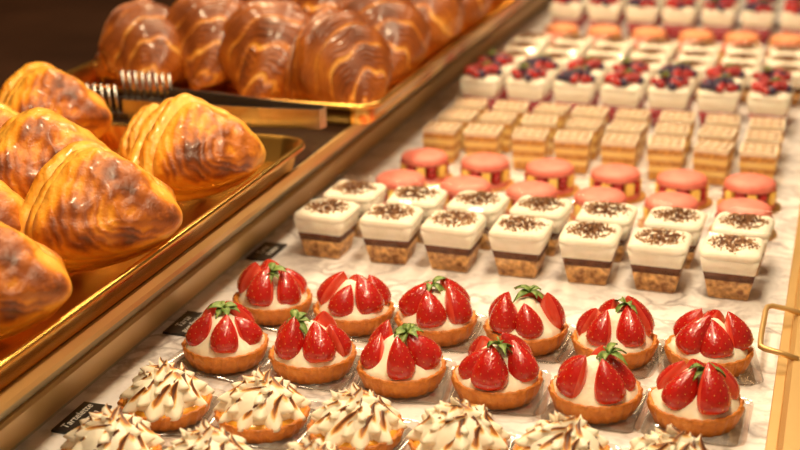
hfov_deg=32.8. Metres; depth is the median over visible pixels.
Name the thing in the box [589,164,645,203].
cake
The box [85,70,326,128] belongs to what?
serving tongs
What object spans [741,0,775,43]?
dessert cup
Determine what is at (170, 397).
tart
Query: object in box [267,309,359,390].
tart
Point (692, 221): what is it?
cup
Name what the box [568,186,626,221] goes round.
cake
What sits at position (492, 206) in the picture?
cup
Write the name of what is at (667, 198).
cake
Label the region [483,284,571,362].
tart
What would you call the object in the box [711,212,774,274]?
cup
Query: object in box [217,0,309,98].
croissant
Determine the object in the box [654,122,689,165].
cake
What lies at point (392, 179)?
cake
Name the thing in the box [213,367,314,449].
tart
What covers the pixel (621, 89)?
dessert cup
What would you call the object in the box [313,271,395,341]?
tart
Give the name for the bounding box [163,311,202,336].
price label
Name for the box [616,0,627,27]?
berry verrine
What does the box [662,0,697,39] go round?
dessert cup
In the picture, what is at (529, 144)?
cake
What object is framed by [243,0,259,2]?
croissant
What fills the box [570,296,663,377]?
tart
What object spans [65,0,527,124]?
tray
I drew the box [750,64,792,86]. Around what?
berry verrine
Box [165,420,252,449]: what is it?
tart
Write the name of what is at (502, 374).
tart
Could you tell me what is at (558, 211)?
cup
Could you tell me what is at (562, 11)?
dessert cup
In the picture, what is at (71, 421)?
price label
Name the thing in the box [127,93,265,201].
croissant
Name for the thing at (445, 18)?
croissant
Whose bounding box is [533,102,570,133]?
cake
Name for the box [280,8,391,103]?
croissant
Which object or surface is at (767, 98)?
dessert cup
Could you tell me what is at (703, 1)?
berry verrine
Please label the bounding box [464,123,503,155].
cake
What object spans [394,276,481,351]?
tart
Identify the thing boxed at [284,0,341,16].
croissant
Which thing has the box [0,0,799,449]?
display case
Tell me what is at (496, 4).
croissant
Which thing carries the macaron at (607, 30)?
on the display case
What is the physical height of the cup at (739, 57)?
0.055 m
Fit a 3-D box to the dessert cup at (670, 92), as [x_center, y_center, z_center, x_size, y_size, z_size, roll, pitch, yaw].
[0.380,-0.179,1.916,0.063,0.079,0.063,5,20,16]
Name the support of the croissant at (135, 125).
on the tray at (95, 291)
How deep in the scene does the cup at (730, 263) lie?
1.32 m
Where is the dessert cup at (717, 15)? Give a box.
[702,0,735,41]
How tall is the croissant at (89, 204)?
0.111 m
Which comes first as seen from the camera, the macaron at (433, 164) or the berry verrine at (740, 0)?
the macaron at (433, 164)
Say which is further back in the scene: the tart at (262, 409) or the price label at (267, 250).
the price label at (267, 250)
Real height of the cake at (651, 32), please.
0.036 m
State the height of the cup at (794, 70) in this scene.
0.055 m
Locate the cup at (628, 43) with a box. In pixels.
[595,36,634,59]
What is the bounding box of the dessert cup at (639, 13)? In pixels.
[626,0,658,37]
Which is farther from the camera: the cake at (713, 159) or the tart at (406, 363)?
the cake at (713, 159)
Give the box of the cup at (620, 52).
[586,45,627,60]
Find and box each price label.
[51,401,111,433]
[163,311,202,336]
[246,242,286,260]
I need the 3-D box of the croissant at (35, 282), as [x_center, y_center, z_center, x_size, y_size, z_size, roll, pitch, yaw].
[-0.313,0.044,1.006,0.140,0.106,0.112,-10,22,-24]
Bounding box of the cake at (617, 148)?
[601,132,639,167]
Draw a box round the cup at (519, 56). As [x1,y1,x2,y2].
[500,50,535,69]
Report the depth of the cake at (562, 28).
2.43 m
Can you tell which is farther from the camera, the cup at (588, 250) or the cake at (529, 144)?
the cake at (529, 144)
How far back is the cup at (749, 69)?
2.03 m
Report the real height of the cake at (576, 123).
0.046 m
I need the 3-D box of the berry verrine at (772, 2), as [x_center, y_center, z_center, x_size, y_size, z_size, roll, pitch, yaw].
[0.661,-0.389,2.493,0.063,0.079,0.063,7,21,20]
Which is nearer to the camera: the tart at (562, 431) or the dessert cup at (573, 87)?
the tart at (562, 431)
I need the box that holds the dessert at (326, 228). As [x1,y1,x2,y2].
[293,198,360,258]
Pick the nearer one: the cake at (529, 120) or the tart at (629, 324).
the tart at (629, 324)
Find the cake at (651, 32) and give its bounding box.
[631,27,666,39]
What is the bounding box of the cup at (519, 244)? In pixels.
[488,214,553,277]
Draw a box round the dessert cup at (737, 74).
[702,62,745,114]
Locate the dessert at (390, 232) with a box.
[359,203,423,264]
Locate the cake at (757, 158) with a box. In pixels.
[739,142,777,178]
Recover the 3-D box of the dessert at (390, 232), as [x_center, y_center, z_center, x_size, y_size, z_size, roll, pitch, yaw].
[-0.009,0.008,1.442,0.071,0.055,0.071,5,20,15]
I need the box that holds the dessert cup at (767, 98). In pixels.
[747,76,793,123]
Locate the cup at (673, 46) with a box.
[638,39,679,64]
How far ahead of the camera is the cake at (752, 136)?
1.70 m
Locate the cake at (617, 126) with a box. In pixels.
[606,120,647,162]
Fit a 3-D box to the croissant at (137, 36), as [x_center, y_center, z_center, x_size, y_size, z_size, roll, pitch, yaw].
[-0.340,-0.243,1.794,0.163,0.109,0.122,16,26,40]
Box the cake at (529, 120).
[522,114,557,155]
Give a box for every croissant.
[0,62,111,138]
[0,107,110,199]
[0,180,23,230]
[0,221,71,340]
[18,140,182,272]
[94,0,182,90]
[119,103,158,158]
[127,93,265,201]
[165,0,245,89]
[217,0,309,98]
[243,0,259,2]
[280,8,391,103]
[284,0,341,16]
[335,0,429,85]
[411,0,463,59]
[457,0,491,36]
[486,0,507,15]
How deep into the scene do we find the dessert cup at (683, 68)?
1.96 m
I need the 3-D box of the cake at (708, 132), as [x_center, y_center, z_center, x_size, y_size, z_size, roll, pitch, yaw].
[0.405,-0.099,1.740,0.056,0.046,0.056,7,21,21]
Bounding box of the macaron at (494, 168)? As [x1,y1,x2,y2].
[460,153,514,191]
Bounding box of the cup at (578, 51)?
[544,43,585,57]
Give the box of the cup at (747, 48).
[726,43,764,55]
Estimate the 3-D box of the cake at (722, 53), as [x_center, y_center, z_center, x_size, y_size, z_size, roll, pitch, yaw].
[0.564,-0.286,2.273,0.074,0.036,0.074,-13,23,-31]
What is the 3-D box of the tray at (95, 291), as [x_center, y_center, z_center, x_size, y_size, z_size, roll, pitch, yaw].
[-0.416,0.031,1.163,0.418,0.028,0.814,5,21,17]
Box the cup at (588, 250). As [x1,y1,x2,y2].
[559,221,622,284]
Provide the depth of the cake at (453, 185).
1.58 m
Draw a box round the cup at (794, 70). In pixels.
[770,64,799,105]
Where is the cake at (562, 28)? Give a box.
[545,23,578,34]
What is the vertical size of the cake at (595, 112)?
0.046 m
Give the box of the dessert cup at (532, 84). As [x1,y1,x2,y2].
[506,61,551,113]
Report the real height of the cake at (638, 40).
0.036 m
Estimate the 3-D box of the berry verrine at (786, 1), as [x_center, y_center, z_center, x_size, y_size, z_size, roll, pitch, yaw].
[0.727,-0.382,2.473,0.063,0.079,0.063,4,20,13]
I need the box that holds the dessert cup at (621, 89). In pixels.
[600,68,645,123]
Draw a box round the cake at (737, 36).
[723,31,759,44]
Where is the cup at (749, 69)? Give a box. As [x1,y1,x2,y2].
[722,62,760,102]
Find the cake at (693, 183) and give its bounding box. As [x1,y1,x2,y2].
[655,169,712,209]
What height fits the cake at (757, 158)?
0.046 m
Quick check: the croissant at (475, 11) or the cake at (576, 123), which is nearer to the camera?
the cake at (576, 123)
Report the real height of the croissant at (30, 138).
0.110 m
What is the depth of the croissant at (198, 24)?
1.74 m
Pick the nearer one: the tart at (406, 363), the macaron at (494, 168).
the tart at (406, 363)
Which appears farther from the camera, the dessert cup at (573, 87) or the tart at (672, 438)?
the dessert cup at (573, 87)
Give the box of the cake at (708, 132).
[697,125,737,149]
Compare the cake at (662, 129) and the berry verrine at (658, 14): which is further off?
the berry verrine at (658, 14)
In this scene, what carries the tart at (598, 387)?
on the display case
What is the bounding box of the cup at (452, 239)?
[420,210,486,271]
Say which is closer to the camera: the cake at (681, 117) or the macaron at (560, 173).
the macaron at (560, 173)
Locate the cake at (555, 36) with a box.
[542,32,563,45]
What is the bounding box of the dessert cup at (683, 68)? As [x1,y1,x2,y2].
[655,59,699,111]
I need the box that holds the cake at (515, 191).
[506,180,557,214]
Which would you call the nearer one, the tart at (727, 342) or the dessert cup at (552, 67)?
the tart at (727, 342)
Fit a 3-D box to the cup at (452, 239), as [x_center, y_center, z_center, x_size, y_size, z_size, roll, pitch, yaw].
[0.056,0.015,1.419,0.071,0.056,0.071,6,21,18]
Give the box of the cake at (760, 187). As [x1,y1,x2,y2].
[716,173,780,213]
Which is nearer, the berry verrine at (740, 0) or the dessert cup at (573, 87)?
the dessert cup at (573, 87)
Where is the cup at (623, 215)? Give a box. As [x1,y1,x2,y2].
[575,201,637,261]
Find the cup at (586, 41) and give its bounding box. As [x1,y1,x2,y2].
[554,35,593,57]
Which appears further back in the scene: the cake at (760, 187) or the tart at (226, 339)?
the cake at (760, 187)
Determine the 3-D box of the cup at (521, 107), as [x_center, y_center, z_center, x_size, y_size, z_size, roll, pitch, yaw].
[0.153,-0.144,1.877,0.056,0.046,0.056,4,20,12]
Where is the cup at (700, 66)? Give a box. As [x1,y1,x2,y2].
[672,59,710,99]
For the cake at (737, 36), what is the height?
0.036 m
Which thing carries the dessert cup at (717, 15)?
on the display case
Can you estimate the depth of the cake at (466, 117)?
1.82 m
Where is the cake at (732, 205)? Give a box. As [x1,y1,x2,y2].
[708,198,776,240]
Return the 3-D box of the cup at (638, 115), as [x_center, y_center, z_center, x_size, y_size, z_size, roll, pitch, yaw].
[0.312,-0.129,1.828,0.056,0.046,0.056,5,21,17]
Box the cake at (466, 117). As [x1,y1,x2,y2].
[438,108,477,149]
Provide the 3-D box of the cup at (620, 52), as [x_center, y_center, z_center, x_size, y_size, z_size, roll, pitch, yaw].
[0.330,-0.257,2.174,0.072,0.055,0.072,6,21,18]
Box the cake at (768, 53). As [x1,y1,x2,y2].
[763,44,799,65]
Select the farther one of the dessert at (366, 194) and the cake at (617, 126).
the cake at (617, 126)
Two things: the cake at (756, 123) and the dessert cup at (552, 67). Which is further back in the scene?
the dessert cup at (552, 67)
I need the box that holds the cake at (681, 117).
[659,110,695,152]
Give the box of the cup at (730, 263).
[699,234,765,300]
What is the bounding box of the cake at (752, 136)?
[745,129,780,173]
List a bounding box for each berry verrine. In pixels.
[580,0,588,26]
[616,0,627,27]
[654,0,663,27]
[659,0,666,23]
[694,0,701,28]
[697,0,704,24]
[708,0,739,31]
[734,0,740,26]
[747,0,778,32]
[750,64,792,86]
[784,0,799,5]
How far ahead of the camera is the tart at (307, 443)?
0.98 m
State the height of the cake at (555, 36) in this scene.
0.036 m
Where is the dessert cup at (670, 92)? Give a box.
[648,69,691,127]
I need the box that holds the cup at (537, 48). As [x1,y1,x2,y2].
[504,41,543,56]
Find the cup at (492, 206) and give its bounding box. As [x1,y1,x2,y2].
[446,190,509,249]
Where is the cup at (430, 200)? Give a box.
[386,185,446,242]
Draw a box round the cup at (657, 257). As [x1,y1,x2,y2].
[627,227,692,292]
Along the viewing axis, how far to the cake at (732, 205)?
1.49 m
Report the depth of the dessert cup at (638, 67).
1.98 m
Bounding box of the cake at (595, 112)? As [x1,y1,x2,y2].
[571,105,608,137]
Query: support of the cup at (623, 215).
on the display case
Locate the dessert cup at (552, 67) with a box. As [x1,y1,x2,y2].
[520,52,559,102]
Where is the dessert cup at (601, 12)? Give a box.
[588,0,620,26]
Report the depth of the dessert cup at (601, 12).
2.49 m
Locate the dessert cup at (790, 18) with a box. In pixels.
[781,2,799,34]
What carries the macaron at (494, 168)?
on the display case
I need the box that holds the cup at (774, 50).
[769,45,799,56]
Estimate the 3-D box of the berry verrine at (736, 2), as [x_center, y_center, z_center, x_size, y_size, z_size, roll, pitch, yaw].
[0.595,-0.395,2.514,0.064,0.079,0.064,5,20,16]
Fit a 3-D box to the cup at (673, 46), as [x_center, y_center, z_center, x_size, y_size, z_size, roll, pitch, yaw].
[0.420,-0.274,2.215,0.071,0.056,0.071,7,21,22]
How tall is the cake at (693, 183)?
0.036 m
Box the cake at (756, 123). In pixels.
[749,117,784,159]
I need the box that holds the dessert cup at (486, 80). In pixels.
[460,60,504,110]
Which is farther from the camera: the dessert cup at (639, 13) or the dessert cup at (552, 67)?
the dessert cup at (639, 13)
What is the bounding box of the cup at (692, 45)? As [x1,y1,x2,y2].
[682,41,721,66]
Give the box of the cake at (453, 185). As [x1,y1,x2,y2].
[440,175,491,209]
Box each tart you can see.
[60,403,164,449]
[117,356,217,435]
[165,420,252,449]
[176,301,269,381]
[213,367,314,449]
[232,259,314,330]
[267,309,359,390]
[287,434,338,449]
[305,382,410,449]
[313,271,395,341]
[356,320,448,403]
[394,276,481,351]
[405,397,513,449]
[451,332,542,415]
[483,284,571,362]
[512,410,609,449]
[542,342,646,432]
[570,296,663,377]
[629,424,707,449]
[641,358,744,445]
[663,308,754,384]
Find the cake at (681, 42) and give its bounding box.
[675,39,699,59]
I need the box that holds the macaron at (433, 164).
[400,148,452,186]
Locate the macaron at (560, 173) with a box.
[524,158,579,197]
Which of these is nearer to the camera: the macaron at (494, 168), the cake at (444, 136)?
the macaron at (494, 168)
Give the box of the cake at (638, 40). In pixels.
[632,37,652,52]
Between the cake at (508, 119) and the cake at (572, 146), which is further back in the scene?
the cake at (508, 119)
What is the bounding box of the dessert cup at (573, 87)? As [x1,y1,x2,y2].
[553,64,597,119]
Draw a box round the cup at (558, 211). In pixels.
[510,195,572,255]
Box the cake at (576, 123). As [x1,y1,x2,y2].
[565,117,603,159]
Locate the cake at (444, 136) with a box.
[423,120,461,163]
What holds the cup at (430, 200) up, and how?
on the display case
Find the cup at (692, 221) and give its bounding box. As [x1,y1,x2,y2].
[644,206,707,268]
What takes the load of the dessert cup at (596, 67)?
on the display case
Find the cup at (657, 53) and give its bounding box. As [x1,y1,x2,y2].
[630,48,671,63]
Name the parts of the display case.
case door handle, brass frame, brass frame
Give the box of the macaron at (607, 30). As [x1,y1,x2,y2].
[587,25,621,36]
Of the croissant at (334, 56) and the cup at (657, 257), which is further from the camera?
the croissant at (334, 56)
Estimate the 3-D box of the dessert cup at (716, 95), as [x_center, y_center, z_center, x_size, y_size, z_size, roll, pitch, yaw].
[0.444,-0.173,1.897,0.063,0.079,0.063,5,20,15]
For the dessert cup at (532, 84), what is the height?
0.079 m
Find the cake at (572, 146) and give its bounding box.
[554,130,592,173]
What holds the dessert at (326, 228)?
on the display case
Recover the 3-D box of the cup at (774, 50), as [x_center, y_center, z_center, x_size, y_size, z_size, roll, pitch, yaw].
[0.614,-0.255,2.155,0.071,0.056,0.071,4,20,13]
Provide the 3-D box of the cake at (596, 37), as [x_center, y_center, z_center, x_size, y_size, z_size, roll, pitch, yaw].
[0.338,-0.307,2.343,0.074,0.036,0.074,-11,22,-26]
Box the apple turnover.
[0,102,18,127]
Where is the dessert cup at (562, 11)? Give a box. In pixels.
[550,0,584,30]
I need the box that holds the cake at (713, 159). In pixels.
[693,139,734,185]
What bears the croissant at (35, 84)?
on the tray at (95, 291)
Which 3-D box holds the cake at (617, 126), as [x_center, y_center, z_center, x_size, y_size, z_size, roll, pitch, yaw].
[0.294,-0.108,1.769,0.056,0.046,0.056,7,21,22]
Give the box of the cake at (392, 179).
[375,169,426,203]
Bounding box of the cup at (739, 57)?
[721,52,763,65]
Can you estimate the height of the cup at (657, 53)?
0.055 m
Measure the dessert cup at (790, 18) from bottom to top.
0.079 m
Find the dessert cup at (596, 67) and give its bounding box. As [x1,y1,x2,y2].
[567,55,605,105]
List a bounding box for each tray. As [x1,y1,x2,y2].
[0,122,304,390]
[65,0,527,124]
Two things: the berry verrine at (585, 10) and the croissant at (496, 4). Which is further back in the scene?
the berry verrine at (585, 10)
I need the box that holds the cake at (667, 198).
[637,191,703,227]
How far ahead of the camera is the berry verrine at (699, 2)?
2.53 m
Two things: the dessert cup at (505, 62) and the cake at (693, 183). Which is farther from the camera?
the dessert cup at (505, 62)
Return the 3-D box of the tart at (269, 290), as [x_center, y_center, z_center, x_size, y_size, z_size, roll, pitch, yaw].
[-0.122,0.059,1.304,0.088,0.055,0.088,8,21,22]
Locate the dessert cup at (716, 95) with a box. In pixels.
[697,72,741,127]
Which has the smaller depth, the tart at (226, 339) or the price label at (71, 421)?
the price label at (71, 421)
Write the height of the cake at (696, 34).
0.036 m
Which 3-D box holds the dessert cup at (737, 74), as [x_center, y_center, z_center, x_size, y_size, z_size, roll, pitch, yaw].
[0.466,-0.196,1.960,0.064,0.079,0.064,7,21,20]
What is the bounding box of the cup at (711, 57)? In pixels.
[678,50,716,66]
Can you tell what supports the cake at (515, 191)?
on the display case
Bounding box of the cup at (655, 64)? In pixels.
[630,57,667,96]
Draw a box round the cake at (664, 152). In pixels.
[647,135,684,179]
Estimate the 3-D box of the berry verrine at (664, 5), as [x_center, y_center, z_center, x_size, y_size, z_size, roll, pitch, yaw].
[0.485,-0.430,2.617,0.063,0.079,0.063,4,20,14]
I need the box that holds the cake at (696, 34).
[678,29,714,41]
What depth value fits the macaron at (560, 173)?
1.64 m
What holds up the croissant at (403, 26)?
on the tray at (337, 113)
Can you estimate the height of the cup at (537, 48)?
0.055 m
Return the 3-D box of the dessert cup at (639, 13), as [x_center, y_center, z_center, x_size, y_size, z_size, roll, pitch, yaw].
[0.442,-0.385,2.491,0.064,0.079,0.064,3,20,12]
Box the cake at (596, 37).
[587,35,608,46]
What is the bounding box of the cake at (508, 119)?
[480,110,516,152]
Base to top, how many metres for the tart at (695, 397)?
0.056 m
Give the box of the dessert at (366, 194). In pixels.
[323,180,386,237]
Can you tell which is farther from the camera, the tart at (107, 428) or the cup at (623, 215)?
the cup at (623, 215)
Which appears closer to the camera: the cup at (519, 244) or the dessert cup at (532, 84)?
the cup at (519, 244)
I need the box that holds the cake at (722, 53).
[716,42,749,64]
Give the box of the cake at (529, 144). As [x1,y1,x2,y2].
[512,127,548,169]
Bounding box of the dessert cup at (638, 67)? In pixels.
[612,56,651,109]
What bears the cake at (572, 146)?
on the display case
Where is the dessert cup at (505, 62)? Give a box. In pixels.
[478,49,517,100]

